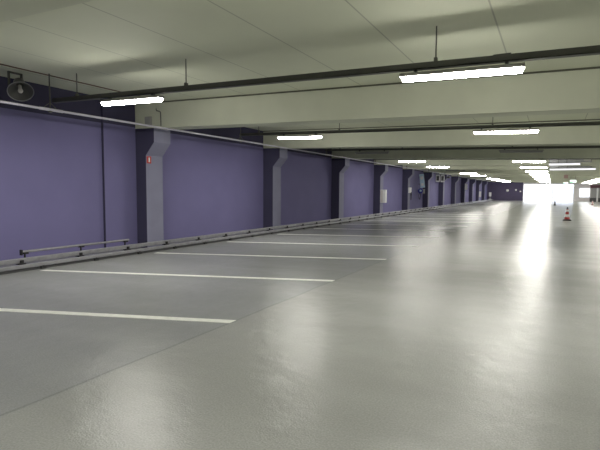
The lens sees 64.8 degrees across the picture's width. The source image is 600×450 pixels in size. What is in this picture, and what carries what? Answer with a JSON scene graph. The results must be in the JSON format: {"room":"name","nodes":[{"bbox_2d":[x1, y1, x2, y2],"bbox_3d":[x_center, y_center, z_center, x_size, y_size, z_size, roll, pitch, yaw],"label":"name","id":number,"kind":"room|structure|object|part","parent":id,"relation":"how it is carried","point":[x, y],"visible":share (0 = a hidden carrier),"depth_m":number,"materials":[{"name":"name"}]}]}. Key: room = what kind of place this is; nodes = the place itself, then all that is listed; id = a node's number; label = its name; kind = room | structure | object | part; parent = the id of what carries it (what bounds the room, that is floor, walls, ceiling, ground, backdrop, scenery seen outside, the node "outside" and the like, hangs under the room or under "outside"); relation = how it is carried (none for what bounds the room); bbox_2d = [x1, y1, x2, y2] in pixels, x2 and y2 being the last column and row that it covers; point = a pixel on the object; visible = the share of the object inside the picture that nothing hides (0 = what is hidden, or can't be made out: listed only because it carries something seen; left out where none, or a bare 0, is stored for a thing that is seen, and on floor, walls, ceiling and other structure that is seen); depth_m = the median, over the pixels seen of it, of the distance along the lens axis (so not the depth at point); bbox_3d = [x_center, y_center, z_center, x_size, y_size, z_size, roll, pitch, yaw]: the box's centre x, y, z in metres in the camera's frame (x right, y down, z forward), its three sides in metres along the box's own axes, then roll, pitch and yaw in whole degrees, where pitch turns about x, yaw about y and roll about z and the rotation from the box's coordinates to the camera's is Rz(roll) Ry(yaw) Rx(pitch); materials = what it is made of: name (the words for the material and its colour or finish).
{"room":"parking garage","nodes":[
{"label":"parking garage","id":0,"kind":"room"},
{"bbox_2d":[0,76,487,260],"bbox_3d":[8.522,-3.282,37.534,0.370,4.300,103.100,3,5,28],"label":"wall","id":1,"kind":"structure","parent":0,"point":[66,179],"depth_m":12.48,"materials":[{"name":"purple paint"}]},
{"bbox_2d":[418,188,424,196],"bbox_3d":[10.245,-2.617,39.949,0.580,0.962,0.210,3,5,28],"label":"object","id":2,"kind":"object","parent":1,"relation":"attached to","point":[420,190],"visible":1,"depth_m":39.88,"materials":[{"name":"blue plastic"}]},
{"bbox_2d":[419,174,424,187],"bbox_3d":[10.344,-3.740,40.082,0.558,1.195,0.083,3,5,28],"label":"sign board","id":3,"kind":"object","parent":1,"relation":"attached to","point":[421,176],"visible":1,"depth_m":40.04,"materials":[{"name":"teal plastic"}]},
{"bbox_2d":[0,200,599,449],"bbox_3d":[19.241,-0.499,31.999,24.700,0.300,103.100,3,5,28],"label":"floor","id":4,"kind":"structure","parent":0,"point":[484,334],"depth_m":4.95,"materials":[{"name":"grey concrete"}]},
{"bbox_2d":[19,239,128,257],"bbox_3d":[-4.902,0.599,10.591,0.095,0.380,2.725,3,5,28],"label":"guard rail","id":5,"kind":"object","parent":4,"relation":"on","point":[22,252],"visible":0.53,"depth_m":10.35,"materials":[{"name":"metal"}]},
{"bbox_2d":[0,308,235,322],"bbox_3d":[-3.624,1.122,6.178,5.736,0.004,0.129,1,4,9],"label":"parking line","id":6,"kind":"object","parent":4,"relation":"on","point":[1,309],"visible":1,"depth_m":5.97,"materials":[{"name":"paint"}]},
{"bbox_2d":[135,128,169,247],"bbox_3d":[-4.062,-1.003,13.036,0.765,3.224,0.612,3,5,28],"label":"pillar","id":7,"kind":"structure","parent":4,"relation":"on","point":[153,142],"depth_m":12.87,"materials":[{"name":"paint"}]},
{"bbox_2d":[41,270,333,280],"bbox_3d":[-2.220,0.936,8.806,5.736,0.004,0.129,1,4,9],"label":"parking line","id":8,"kind":"object","parent":4,"relation":"on","point":[41,270],"visible":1,"depth_m":8.77,"materials":[{"name":"paint"}]},
{"bbox_2d":[0,200,492,274],"bbox_3d":[9.593,-1.149,37.056,0.120,0.130,102.000,3,5,28],"label":"guard rail","id":9,"kind":"object","parent":4,"relation":"on","point":[40,265],"visible":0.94,"depth_m":12.26,"materials":[{"name":"metal"}]},
{"bbox_2d":[0,199,492,265],"bbox_3d":[9.447,-1.207,37.129,0.130,0.232,102.000,3,5,28],"label":"guard rail","id":10,"kind":"object","parent":4,"relation":"on","point":[20,261],"visible":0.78,"depth_m":12.61,"materials":[{"name":"metal"}]},
{"bbox_2d":[157,252,385,259],"bbox_3d":[-0.815,0.750,11.433,5.736,0.004,0.129,1,4,9],"label":"parking line","id":11,"kind":"object","parent":4,"relation":"on","point":[157,252],"visible":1,"depth_m":11.36,"materials":[{"name":"paint"}]},
{"bbox_2d":[263,148,286,229],"bbox_3d":[-0.988,-1.411,18.785,0.765,3.224,0.612,3,5,28],"label":"pillar","id":12,"kind":"structure","parent":4,"relation":"on","point":[273,158],"depth_m":18.61,"materials":[{"name":"paint"}]},
{"bbox_2d":[229,241,417,246],"bbox_3d":[0.590,0.564,14.060,5.736,0.004,0.129,1,4,9],"label":"parking line","id":13,"kind":"object","parent":4,"relation":"on","point":[229,241],"visible":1,"depth_m":13.95,"materials":[{"name":"paint"}]},
{"bbox_2d":[331,158,349,220],"bbox_3d":[2.086,-1.818,24.534,0.765,3.224,0.612,3,5,28],"label":"pillar","id":14,"kind":"structure","parent":4,"relation":"on","point":[340,165],"depth_m":24.34,"materials":[{"name":"paint"}]},
{"bbox_2d":[289,234,439,237],"bbox_3d":[1.995,0.378,16.687,5.736,0.004,0.129,1,4,9],"label":"parking line","id":15,"kind":"object","parent":4,"relation":"on","point":[289,234],"visible":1,"depth_m":16.72,"materials":[{"name":"paint"}]},
{"bbox_2d":[313,228,435,230],"bbox_3d":[3.400,0.191,19.314,5.736,0.004,0.129,1,4,9],"label":"parking line","id":16,"kind":"object","parent":4,"relation":"on","point":[313,228],"visible":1,"depth_m":19.36,"materials":[{"name":"paint"}]},
{"bbox_2d":[373,165,387,215],"bbox_3d":[5.160,-2.225,30.283,0.765,3.224,0.612,3,5,28],"label":"pillar","id":17,"kind":"structure","parent":4,"relation":"on","point":[380,171],"depth_m":30.08,"materials":[{"name":"paint"}]},
{"bbox_2d":[380,190,386,202],"bbox_3d":[5.304,-1.828,30.038,0.360,0.830,0.272,3,5,28],"label":"electrical box","id":18,"kind":"object","parent":17,"relation":"attached to","point":[383,193],"visible":1,"depth_m":29.93,"materials":[{"name":"white metal"}]},
{"bbox_2d":[360,224,433,225],"bbox_3d":[4.805,0.005,21.941,5.736,0.004,0.129,1,4,9],"label":"parking line","id":19,"kind":"object","parent":4,"relation":"on","point":[360,224],"visible":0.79,"depth_m":21.97,"materials":[{"name":"paint"}]},
{"bbox_2d":[402,169,414,211],"bbox_3d":[8.235,-2.633,36.032,0.765,3.224,0.612,3,5,28],"label":"pillar","id":20,"kind":"structure","parent":4,"relation":"on","point":[407,173],"depth_m":35.82,"materials":[{"name":"paint"}]},
{"bbox_2d":[408,187,411,197],"bbox_3d":[8.394,-2.377,35.935,0.238,0.950,0.340,3,5,28],"label":"electrical box","id":21,"kind":"object","parent":20,"relation":"attached to","point":[409,188],"visible":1,"depth_m":35.82,"materials":[{"name":"white plastic"}]},
{"bbox_2d":[423,172,433,208],"bbox_3d":[11.309,-3.040,41.781,0.765,3.224,0.612,3,5,28],"label":"pillar","id":22,"kind":"structure","parent":4,"relation":"on","point":[428,176],"depth_m":41.55,"materials":[{"name":"paint"}]},
{"bbox_2d":[438,175,447,206],"bbox_3d":[14.383,-3.447,47.530,0.765,3.224,0.612,3,5,28],"label":"pillar","id":23,"kind":"structure","parent":4,"relation":"on","point":[441,184],"depth_m":47.35,"materials":[{"name":"paint"}]},
{"bbox_2d":[451,176,458,203],"bbox_3d":[17.457,-3.855,53.279,0.765,3.224,0.612,3,5,28],"label":"pillar","id":24,"kind":"structure","parent":4,"relation":"on","point":[454,179],"depth_m":53.07,"materials":[{"name":"paint"}]},
{"bbox_2d":[461,178,467,202],"bbox_3d":[20.531,-4.262,59.028,0.765,3.224,0.612,3,5,28],"label":"pillar","id":25,"kind":"structure","parent":4,"relation":"on","point":[464,181],"depth_m":58.82,"materials":[{"name":"paint"}]},
{"bbox_2d":[469,179,475,202],"bbox_3d":[23.606,-4.669,64.776,0.765,3.224,0.612,3,5,28],"label":"pillar","id":26,"kind":"structure","parent":4,"relation":"on","point":[471,181],"depth_m":64.57,"materials":[{"name":"paint"}]},
{"bbox_2d":[476,180,481,200],"bbox_3d":[26.680,-5.077,70.525,0.765,3.224,0.612,3,5,28],"label":"pillar","id":27,"kind":"structure","parent":4,"relation":"on","point":[478,182],"depth_m":70.31,"materials":[{"name":"paint"}]},
{"bbox_2d":[481,181,486,199],"bbox_3d":[29.754,-5.484,76.274,0.765,3.224,0.612,3,5,28],"label":"pillar","id":28,"kind":"structure","parent":4,"relation":"on","point":[484,183],"depth_m":76.04,"materials":[{"name":"paint"}]},
{"bbox_2d":[563,207,570,220],"bbox_3d":[14.829,-0.628,26.226,0.420,0.757,0.420,3,5,28],"label":"traffic cone","id":29,"kind":"object","parent":4,"relation":"on","point":[567,217],"visible":1,"depth_m":26.15,"materials":[{"name":"red plastic"}]},
{"bbox_2d":[0,0,599,130],"bbox_3d":[19.265,-4.409,31.710,24.700,0.866,103.100,3,5,28],"label":"ceiling","id":30,"kind":"structure","parent":0,"point":[119,45],"depth_m":6.78,"materials":[{"name":"paint"}]},
{"bbox_2d":[7,71,33,100],"bbox_3d":[-5.521,-2.731,9.288,0.455,0.549,0.448,3,5,28],"label":"loudspeaker","id":31,"kind":"object","parent":30,"relation":"hanging from","point":[18,90],"visible":1,"depth_m":9.36,"materials":[{"name":"metal"}]},
{"bbox_2d":[0,0,93,21],"bbox_3d":[2.837,-1.765,1.028,24.100,1.260,0.500,3,5,28],"label":"ceiling beam","id":32,"kind":"structure","parent":30,"relation":"attached to","point":[9,9],"depth_m":3.86,"materials":[{"name":"paint"}]},
{"bbox_2d":[0,64,162,101],"bbox_3d":[-8.798,-2.499,2.425,0.022,0.022,22.300,3,5,28],"label":"cable","id":33,"kind":"object","parent":30,"relation":"attached to","point":[0,64],"visible":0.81,"depth_m":9.65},
{"bbox_2d":[0,74,491,181],"bbox_3d":[9.690,-4.561,36.819,0.062,0.762,102.300,3,5,28],"label":"pipe","id":34,"kind":"object","parent":30,"relation":"hanging from","point":[49,109],"visible":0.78,"depth_m":11.63,"materials":[{"name":"metal"}]},
{"bbox_3d":[-4.975,-2.618,9.394,0.060,0.762,0.290,3,5,28],"label":"drop rod","id":35,"kind":"part","parent":34,"relation":"part of","materials":[{"name":"metal"}]},
{"bbox_2d":[52,26,599,102],"bbox_3d":[5.152,-2.023,4.242,23.050,1.040,0.110,3,5,28],"label":"cable tray","id":36,"kind":"object","parent":30,"relation":"hanging from","point":[586,50],"visible":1,"depth_m":6.48,"materials":[{"name":"black metal"}]},
{"bbox_2d":[100,93,163,105],"bbox_3d":[-3.087,-2.285,8.629,1.500,0.168,0.124,3,5,28],"label":"tube light","id":37,"kind":"object","parent":36,"relation":"attached to","point":[152,98],"visible":1,"depth_m":8.54,"materials":[{"name":"grey plastic"}]},
{"bbox_2d":[101,98,162,105],"bbox_3d":[-3.087,-2.245,8.632,1.476,0.088,0.110,3,5,28],"label":"diffuser","id":38,"kind":"object","parent":37,"relation":"attached to","point":[119,101],"depth_m":8.61,"materials":[{"name":"white plastic"}]},
{"bbox_3d":[-1.927,-2.544,7.990,0.044,0.514,0.060,3,5,28],"label":"hanger rod","id":39,"kind":"part","parent":36,"relation":"part of","materials":[{"name":"metal"}]},
{"bbox_3d":[1.742,-2.281,6.047,0.044,0.514,0.060,3,5,28],"label":"hanger rod","id":40,"kind":"part","parent":36,"relation":"part of","materials":[{"name":"metal"}]},
{"bbox_2d":[399,61,524,81],"bbox_3d":[1.999,-1.921,5.935,1.500,0.168,0.124,3,5,28],"label":"tube light","id":41,"kind":"object","parent":36,"relation":"attached to","point":[514,68],"visible":1,"depth_m":5.86,"materials":[{"name":"grey plastic"}]},
{"bbox_2d":[401,67,523,81],"bbox_3d":[1.998,-1.881,5.938,1.476,0.088,0.110,3,5,28],"label":"diffuser","id":42,"kind":"object","parent":41,"relation":"attached to","point":[469,71],"depth_m":5.89,"materials":[{"name":"white plastic"}]},
{"bbox_3d":[2.372,-2.042,5.727,0.350,0.025,0.110,3,5,28],"label":"splice plate","id":43,"kind":"part","parent":36,"relation":"part of","materials":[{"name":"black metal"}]},
{"bbox_2d":[135,69,599,129],"bbox_3d":[6.234,-2.215,7.381,24.100,1.260,0.500,3,5,28],"label":"ceiling beam","id":44,"kind":"structure","parent":30,"relation":"attached to","point":[576,91],"depth_m":9.40,"materials":[{"name":"paint"}]},
{"bbox_2d":[145,116,151,124],"bbox_3d":[-4.013,-2.742,12.506,0.230,0.250,0.058,3,5,28],"label":"junction box","id":45,"kind":"object","parent":44,"relation":"attached to","point":[148,120],"visible":0.76,"depth_m":12.46,"materials":[{"name":"grey plastic"}]},
{"bbox_3d":[-4.024,-2.740,12.484,0.170,0.190,0.008,3,5,28],"label":"lid","id":46,"kind":"part","parent":45,"relation":"part of","materials":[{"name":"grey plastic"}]},
{"bbox_2d":[134,66,599,104],"bbox_3d":[6.115,-2.503,7.131,24.100,0.585,0.025,3,5,28],"label":"trim","id":47,"kind":"structure","parent":44,"relation":"attached to","point":[598,67],"depth_m":9.48,"materials":[{"name":"black metal"}]},
{"bbox_2d":[239,120,599,135],"bbox_3d":[8.226,-2.430,9.991,23.050,1.040,0.100,3,5,28],"label":"cable tray","id":48,"kind":"object","parent":30,"relation":"hanging from","point":[591,123],"visible":0.9,"depth_m":12.43,"materials":[{"name":"black metal"}]},
{"bbox_2d":[277,134,322,138],"bbox_3d":[-0.013,-2.692,14.378,1.500,0.168,0.124,3,5,28],"label":"tube light","id":49,"kind":"object","parent":48,"relation":"attached to","point":[315,135],"visible":1,"depth_m":14.31,"materials":[{"name":"grey plastic"}]},
{"bbox_2d":[278,136,321,138],"bbox_3d":[-0.013,-2.652,14.381,1.476,0.088,0.110,3,5,28],"label":"diffuser","id":50,"kind":"object","parent":49,"relation":"attached to","point":[279,137],"depth_m":14.34,"materials":[{"name":"white plastic"}]},
{"bbox_2d":[473,127,538,133],"bbox_3d":[5.073,-2.329,11.684,1.500,0.168,0.124,3,5,28],"label":"tube light","id":51,"kind":"object","parent":48,"relation":"attached to","point":[526,130],"visible":1,"depth_m":11.64,"materials":[{"name":"grey plastic"}]},
{"bbox_2d":[474,130,538,133],"bbox_3d":[5.073,-2.289,11.687,1.476,0.088,0.110,3,5,28],"label":"diffuser","id":52,"kind":"object","parent":51,"relation":"attached to","point":[475,131],"depth_m":11.67,"materials":[{"name":"white plastic"}]},
{"bbox_2d":[263,120,599,148],"bbox_3d":[9.308,-2.622,13.130,24.100,1.260,0.500,3,5,28],"label":"ceiling beam","id":53,"kind":"structure","parent":30,"relation":"attached to","point":[561,135],"depth_m":15.36,"materials":[{"name":"paint"}]},
{"bbox_2d":[263,119,599,131],"bbox_3d":[9.189,-2.911,12.880,24.100,0.585,0.025,3,5,28],"label":"pipe","id":54,"kind":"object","parent":30,"relation":"attached to","point":[585,119],"depth_m":15.24,"materials":[{"name":"black metal"}]},
{"bbox_2d":[436,173,439,181],"bbox_3d":[13.248,-4.851,45.375,0.370,1.448,0.045,3,5,28],"label":"framed sign","id":55,"kind":"object","parent":30,"relation":"hanging from","point":[437,176],"visible":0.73,"depth_m":45.38,"materials":[{"name":"white paper"}]},
{"bbox_2d":[325,146,599,150],"bbox_3d":[11.300,-2.837,15.740,23.050,1.040,0.100,3,5,28],"label":"cable tray","id":56,"kind":"object","parent":30,"relation":"hanging from","point":[512,147],"visible":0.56,"depth_m":18.29,"materials":[{"name":"black metal"}]},
{"bbox_3d":[3.061,-3.099,20.127,1.500,0.168,0.124,3,5,28],"label":"tube light","id":57,"kind":"object","parent":56,"relation":"attached to","visible":0},
{"bbox_2d":[356,152,388,153],"bbox_3d":[3.061,-3.059,20.130,1.476,0.088,0.110,3,5,28],"label":"diffuser","id":58,"kind":"object","parent":57,"relation":"attached to","point":[356,152],"depth_m":20.07,"materials":[{"name":"grey plastic"}]},
{"bbox_3d":[8.147,-2.736,17.433,1.500,0.168,0.124,3,5,28],"label":"tube light","id":59,"kind":"object","parent":56,"relation":"attached to","visible":0},
{"bbox_2d":[499,151,542,152],"bbox_3d":[8.147,-2.696,17.436,1.476,0.088,0.110,3,5,28],"label":"diffuser","id":60,"kind":"object","parent":59,"relation":"attached to","point":[499,151],"depth_m":17.39,"materials":[{"name":"grey plastic"}]},
{"bbox_2d":[332,145,599,158],"bbox_3d":[12.382,-3.030,18.879,24.100,1.260,0.500,3,5,28],"label":"ceiling beam","id":61,"kind":"structure","parent":30,"relation":"attached to","point":[566,153],"depth_m":21.02,"materials":[{"name":"paint"}]},
{"bbox_2d":[374,159,599,165],"bbox_3d":[15.457,-3.437,24.628,24.100,1.260,0.500,3,5,28],"label":"ceiling beam","id":62,"kind":"structure","parent":30,"relation":"attached to","point":[595,162],"depth_m":27.12,"materials":[{"name":"paint"}]},
{"bbox_2d":[549,163,580,165],"bbox_3d":[14.000,-3.221,25.029,1.470,0.120,0.189,3,5,28],"label":"strip light","id":63,"kind":"object","parent":62,"relation":"attached to","point":[550,164],"visible":1,"depth_m":25.01,"materials":[{"name":"white plastic"}]},
{"bbox_2d":[549,159,591,162],"bbox_3d":[14.169,-3.429,24.816,1.951,0.300,0.379,3,5,28],"label":"ventilation duct","id":64,"kind":"object","parent":62,"relation":"attached to","point":[550,160],"visible":0.52,"depth_m":24.72,"materials":[{"name":"metal"}]},
{"bbox_2d":[374,158,599,159],"bbox_3d":[14.374,-3.245,21.488,23.050,1.040,0.100,3,5,28],"label":"cable tray","id":65,"kind":"object","parent":30,"relation":"hanging from","point":[597,158],"visible":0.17,"depth_m":24.75,"materials":[{"name":"black metal"}]},
{"bbox_2d":[398,160,425,161],"bbox_3d":[6.136,-3.507,25.876,1.500,0.168,0.124,3,5,28],"label":"tube light","id":66,"kind":"object","parent":65,"relation":"attached to","point":[398,160],"visible":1,"depth_m":25.81,"materials":[{"name":"grey plastic"}]},
{"bbox_2d":[512,159,545,161],"bbox_3d":[11.221,-3.143,23.182,1.500,0.168,0.124,3,5,28],"label":"tube light","id":67,"kind":"object","parent":65,"relation":"attached to","point":[516,160],"visible":1,"depth_m":23.13,"materials":[{"name":"grey plastic"}]},
{"bbox_2d":[512,161,545,161],"bbox_3d":[11.221,-3.103,23.185,1.476,0.088,0.110,3,5,28],"label":"diffuser","id":68,"kind":"object","parent":67,"relation":"attached to","point":[512,161],"depth_m":23.13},
{"bbox_2d":[403,165,599,170],"bbox_3d":[18.531,-3.844,30.377,24.100,1.260,0.500,3,5,28],"label":"ceiling beam","id":69,"kind":"structure","parent":30,"relation":"attached to","point":[421,167],"depth_m":33.12,"materials":[{"name":"paint"}]},
{"bbox_2d":[549,166,591,167],"bbox_3d":[17.419,-3.829,30.472,2.350,0.300,0.379,3,5,28],"label":"ventilation duct","id":70,"kind":"object","parent":69,"relation":"attached to","point":[550,166],"visible":0.44,"depth_m":30.34,"materials":[{"name":"metal"}]},
{"bbox_2d":[549,168,595,169],"bbox_3d":[17.572,-3.605,30.513,2.600,0.120,0.189,3,5,28],"label":"strip light","id":71,"kind":"object","parent":69,"relation":"attached to","point":[550,168],"visible":1,"depth_m":30.42,"materials":[{"name":"white plastic"}]},
{"bbox_2d":[423,170,599,173],"bbox_3d":[21.605,-4.252,36.126,24.100,1.260,0.500,3,5,28],"label":"ceiling beam","id":72,"kind":"structure","parent":30,"relation":"attached to","point":[433,171],"depth_m":38.11,"materials":[{"name":"paint"}]},
{"bbox_2d":[440,173,599,176],"bbox_3d":[24.679,-4.659,41.874,24.100,1.260,0.500,3,5,28],"label":"ceiling beam","id":73,"kind":"structure","parent":30,"relation":"attached to","point":[501,174],"depth_m":43.80,"materials":[{"name":"paint"}]},
{"bbox_2d":[451,175,599,178],"bbox_3d":[27.753,-5.066,47.623,24.100,1.260,0.500,3,5,28],"label":"ceiling beam","id":74,"kind":"structure","parent":30,"relation":"attached to","point":[451,175],"depth_m":49.46,"materials":[{"name":"paint"}]},
{"bbox_2d":[461,177,599,179],"bbox_3d":[30.827,-5.474,53.372,24.100,1.260,0.500,3,5,28],"label":"ceiling beam","id":75,"kind":"structure","parent":30,"relation":"attached to","point":[461,177],"depth_m":54.82,"materials":[{"name":"paint"}]},
{"bbox_2d":[470,178,590,180],"bbox_3d":[33.902,-5.881,59.121,24.100,1.260,0.500,3,5,28],"label":"ceiling beam","id":76,"kind":"structure","parent":30,"relation":"attached to","point":[470,178],"depth_m":61.16,"materials":[{"name":"paint"}]},
{"bbox_2d":[476,179,587,181],"bbox_3d":[36.976,-6.288,64.870,24.100,1.260,0.500,3,5,28],"label":"ceiling beam","id":77,"kind":"structure","parent":30,"relation":"attached to","point":[476,179],"depth_m":67.20,"materials":[{"name":"paint"}]},
{"bbox_2d":[482,180,599,182],"bbox_3d":[40.050,-6.696,70.619,24.100,1.260,0.500,3,5,28],"label":"ceiling beam","id":78,"kind":"structure","parent":30,"relation":"attached to","point":[482,180],"depth_m":72.93,"materials":[{"name":"paint"}]},
{"bbox_2d":[487,181,599,183],"bbox_3d":[42.605,-7.034,75.398,24.100,1.260,0.500,3,5,28],"label":"ceiling beam","id":79,"kind":"structure","parent":30,"relation":"attached to","point":[487,181],"depth_m":76.25,"materials":[{"name":"paint"}]},
{"bbox_3d":[17.449,-3.652,27.237,23.050,1.040,0.100,3,5,28],"label":"cable tray","id":80,"kind":"object","parent":30,"relation":"hanging from","visible":0},
{"bbox_2d":[426,165,448,167],"bbox_3d":[9.210,-3.914,31.625,1.500,0.168,0.124,3,5,28],"label":"tube light","id":81,"kind":"object","parent":80,"relation":"attached to","point":[429,165],"visible":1,"depth_m":31.54,"materials":[{"name":"grey plastic"}]},
{"bbox_2d":[520,166,546,167],"bbox_3d":[14.295,-3.551,28.931,1.500,0.168,0.124,3,5,28],"label":"tube light","id":82,"kind":"object","parent":80,"relation":"attached to","point":[520,166],"visible":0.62,"depth_m":28.89,"materials":[{"name":"grey plastic"}]},
{"bbox_3d":[20.523,-4.059,32.986,23.050,1.040,0.100,3,5,28],"label":"cable tray","id":83,"kind":"object","parent":30,"relation":"hanging from","visible":0},
{"bbox_2d":[525,170,547,171],"bbox_3d":[17.370,-3.958,34.680,1.500,0.168,0.124,3,5,28],"label":"tube light","id":84,"kind":"object","parent":83,"relation":"attached to","point":[525,170],"visible":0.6,"depth_m":34.74,"materials":[{"name":"grey plastic"}]},
{"bbox_2d":[487,182,522,200],"bbox_3d":[35.306,-6.319,81.397,5.650,4.200,0.300,3,5,28],"label":"wall","id":85,"kind":"structure","parent":0,"point":[498,191],"depth_m":81.26,"materials":[{"name":"purple paint"}]},
{"bbox_2d":[523,182,599,201],"bbox_3d":[45.938,-5.835,75.747,18.450,4.200,0.300,3,5,28],"label":"wall","id":86,"kind":"structure","parent":0,"point":[577,186],"depth_m":76.11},
{"bbox_2d":[523,183,574,201],"bbox_3d":[41.089,-5.419,78.324,7.510,2.930,0.120,3,5,28],"label":"door","id":87,"kind":"structure","parent":86,"relation":"in","point":[523,183],"depth_m":78.12,"materials":[{"name":"white metal"}]},
{"bbox_2d":[589,185,599,201],"bbox_3d":[47.942,-4.958,74.368,3.950,2.680,0.350,3,5,28],"label":"door","id":88,"kind":"structure","parent":86,"relation":"in","point":[595,189],"depth_m":74.97,"materials":[{"name":"grey metal"}]},
{"label":"outside","id":89,"kind":"structure","parent":0,"visible":0},
{"bbox_2d":[523,198,572,200],"bbox_3d":[70.007,-6.737,120.474,130.000,0.280,101.200,3,5,28],"label":"ground","id":90,"kind":"structure","parent":89,"point":[524,199],"depth_m":95.61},
{"bbox_2d":[524,184,589,198],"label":"window","id":91,"kind":"structure","parent":90,"relation":"on","point":[530,190],"depth_m":112.68,"materials":[{"name":"white glass"}]}
]}

